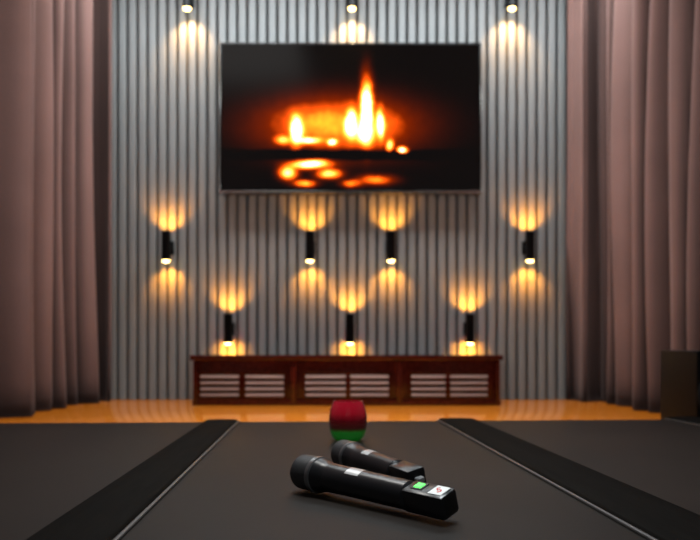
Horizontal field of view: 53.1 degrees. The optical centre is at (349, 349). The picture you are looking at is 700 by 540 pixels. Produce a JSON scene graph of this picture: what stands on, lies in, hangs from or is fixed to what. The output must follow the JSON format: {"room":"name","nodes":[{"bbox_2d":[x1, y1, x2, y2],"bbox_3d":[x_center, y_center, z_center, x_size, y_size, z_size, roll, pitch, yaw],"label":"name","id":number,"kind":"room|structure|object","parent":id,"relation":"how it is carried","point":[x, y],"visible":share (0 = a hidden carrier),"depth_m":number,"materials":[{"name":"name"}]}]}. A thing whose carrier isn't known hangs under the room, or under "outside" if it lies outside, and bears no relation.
{"room":"karaoke room","nodes":[
{"label":"karaoke room","id":0,"kind":"room"},
{"bbox_2d":[0,400,660,422],"bbox_3d":[-0.020,0.450,3.045,2.958,0.340,1.848,0,0,0],"label":"floor","id":1,"kind":"structure","parent":0,"point":[115,411],"depth_m":3.14,"materials":[{"name":"brown wood"}]},
{"bbox_2d":[190,354,502,405],"bbox_3d":[-0.018,0.152,3.700,1.565,0.254,0.416,0,0,0],"label":"console","id":2,"kind":"object","parent":1,"relation":"on","point":[218,379],"visible":1,"depth_m":3.50,"materials":[{"name":"brown wood"}]},
{"bbox_2d":[661,350,699,419],"bbox_3d":[1.156,0.140,2.308,0.150,0.278,0.264,0,0,0],"label":"speaker","id":3,"kind":"object","parent":1,"relation":"on","point":[680,369],"visible":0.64,"depth_m":2.29},
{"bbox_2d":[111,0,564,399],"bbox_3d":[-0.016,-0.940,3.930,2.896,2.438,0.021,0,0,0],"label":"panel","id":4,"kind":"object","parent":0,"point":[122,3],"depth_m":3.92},
{"bbox_3d":[-0.020,0.650,1.335,3.160,0.060,5.470,0,0,0],"label":"floor","id":5,"kind":"structure","parent":0,"visible":0},
{"bbox_2d":[0,417,699,539],"bbox_3d":[0.046,0.406,1.123,2.240,0.427,1.700,0,0,-3],"label":"table","id":6,"kind":"object","parent":5,"relation":"on","point":[210,479],"visible":0.95,"depth_m":1.06,"materials":[{"name":"leather"}]},
{"bbox_2d":[329,400,366,441],"bbox_3d":[-0.004,0.155,1.538,0.085,0.088,0.085,0,0,0],"label":"candle holder","id":7,"kind":"object","parent":6,"relation":"on","point":[347,418],"visible":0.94,"depth_m":1.51,"materials":[{"name":"red glass"}]},
{"bbox_2d":[290,454,458,520],"bbox_3d":[0.021,0.175,0.905,0.051,0.051,0.276,0,1,-44],"label":"microphone","id":8,"kind":"object","parent":6,"relation":"on","point":[315,474],"visible":1,"depth_m":0.88,"materials":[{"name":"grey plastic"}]},
{"bbox_2d":[331,440,425,482],"bbox_3d":[0.041,0.177,1.076,0.049,0.049,0.247,0,2,-28],"label":"microphone","id":9,"kind":"object","parent":6,"relation":"on","point":[343,452],"visible":0.78,"depth_m":1.06,"materials":[{"name":"black plastic"},{"name":"metal"}]},
{"bbox_3d":[-0.020,-2.200,1.335,3.160,0.080,5.470,0,0,0],"label":"ceiling","id":10,"kind":"structure","parent":0,"visible":0},
{"bbox_2d":[0,0,111,417],"bbox_3d":[-1.371,-0.932,2.494,0.177,2.416,2.602,0,0,0],"label":"curtain","id":11,"kind":"object","parent":10,"relation":"hanging from","point":[56,55],"visible":1,"depth_m":3.28,"materials":[{"name":"fabric"}]},
{"bbox_2d":[566,0,699,412],"bbox_3d":[1.303,-0.932,2.525,0.230,2.416,2.663,0,0,0],"label":"curtain","id":12,"kind":"object","parent":10,"relation":"hanging from","point":[633,198],"visible":0.95,"depth_m":3.38,"materials":[{"name":"fabric"}]},
{"bbox_3d":[-0.020,-0.770,4.020,3.160,2.780,0.100,0,0,0],"label":"wall","id":13,"kind":"structure","parent":0,"visible":0},
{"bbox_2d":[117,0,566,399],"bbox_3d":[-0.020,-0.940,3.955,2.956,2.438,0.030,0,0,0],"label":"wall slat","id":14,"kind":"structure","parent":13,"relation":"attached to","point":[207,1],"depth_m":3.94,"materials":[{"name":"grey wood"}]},
{"bbox_2d":[161,231,173,262],"bbox_3d":[-1.009,-0.565,3.867,0.050,0.172,0.108,0,0,0],"label":"sconce","id":15,"kind":"object","parent":14,"relation":"attached to","point":[167,246],"visible":1,"depth_m":3.82,"materials":[{"name":"black metal"}]},
{"bbox_2d":[182,0,194,10],"bbox_3d":[-0.894,-1.947,3.867,0.050,0.172,0.108,0,0,0],"label":"sconce","id":16,"kind":"object","parent":14,"relation":"attached to","point":[187,5],"visible":1,"depth_m":3.83,"materials":[{"name":"black"}]},
{"bbox_2d":[223,314,234,344],"bbox_3d":[-0.669,-0.112,3.867,0.050,0.172,0.108,0,0,0],"label":"sconce","id":17,"kind":"object","parent":14,"relation":"attached to","point":[228,324],"visible":1,"depth_m":3.82,"materials":[{"name":"black metal"}]},
{"bbox_2d":[306,231,314,262],"bbox_3d":[-0.219,-0.565,3.867,0.050,0.172,0.108,0,0,0],"label":"sconce","id":18,"kind":"object","parent":14,"relation":"attached to","point":[310,243],"visible":1,"depth_m":3.82,"materials":[{"name":"black metal"}]},
{"bbox_2d":[346,314,353,344],"bbox_3d":[0.000,-0.112,3.867,0.050,0.172,0.108,0,0,0],"label":"sconce","id":19,"kind":"object","parent":14,"relation":"attached to","point":[349,317],"visible":1,"depth_m":3.82,"materials":[{"name":"black metal"}]},
{"bbox_2d":[219,42,481,194],"bbox_3d":[0.003,-1.278,3.879,1.445,0.836,0.076,0,0,0],"label":"tv","id":20,"kind":"object","parent":14,"relation":"attached to","point":[297,118],"visible":1,"depth_m":3.86,"materials":[{"name":"black"}]},
{"bbox_2d":[347,0,355,10],"bbox_3d":[0.011,-1.947,3.867,0.050,0.172,0.108,0,0,0],"label":"sconce","id":21,"kind":"object","parent":14,"relation":"attached to","point":[351,4],"visible":1,"depth_m":3.82,"materials":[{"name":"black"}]},
{"bbox_2d":[386,231,394,262],"bbox_3d":[0.225,-0.565,3.867,0.050,0.172,0.108,0,0,0],"label":"sconce","id":22,"kind":"object","parent":14,"relation":"attached to","point":[390,243],"visible":1,"depth_m":3.82,"materials":[{"name":"black metal"}]},
{"bbox_2d":[463,314,474,344],"bbox_3d":[0.658,-0.112,3.867,0.050,0.172,0.108,0,0,0],"label":"sconce","id":23,"kind":"object","parent":14,"relation":"attached to","point":[469,324],"visible":1,"depth_m":3.82,"materials":[{"name":"black metal"}]},
{"bbox_2d":[504,0,516,10],"bbox_3d":[0.888,-1.947,3.867,0.050,0.172,0.108,0,0,0],"label":"sconce","id":24,"kind":"object","parent":14,"relation":"attached to","point":[511,5],"visible":1,"depth_m":3.83,"materials":[{"name":"black"}]},
{"bbox_2d":[522,231,534,262],"bbox_3d":[0.987,-0.565,3.867,0.050,0.172,0.108,0,0,0],"label":"sconce","id":25,"kind":"object","parent":14,"relation":"attached to","point":[528,246],"visible":1,"depth_m":3.82,"materials":[{"name":"black metal"}]}
]}

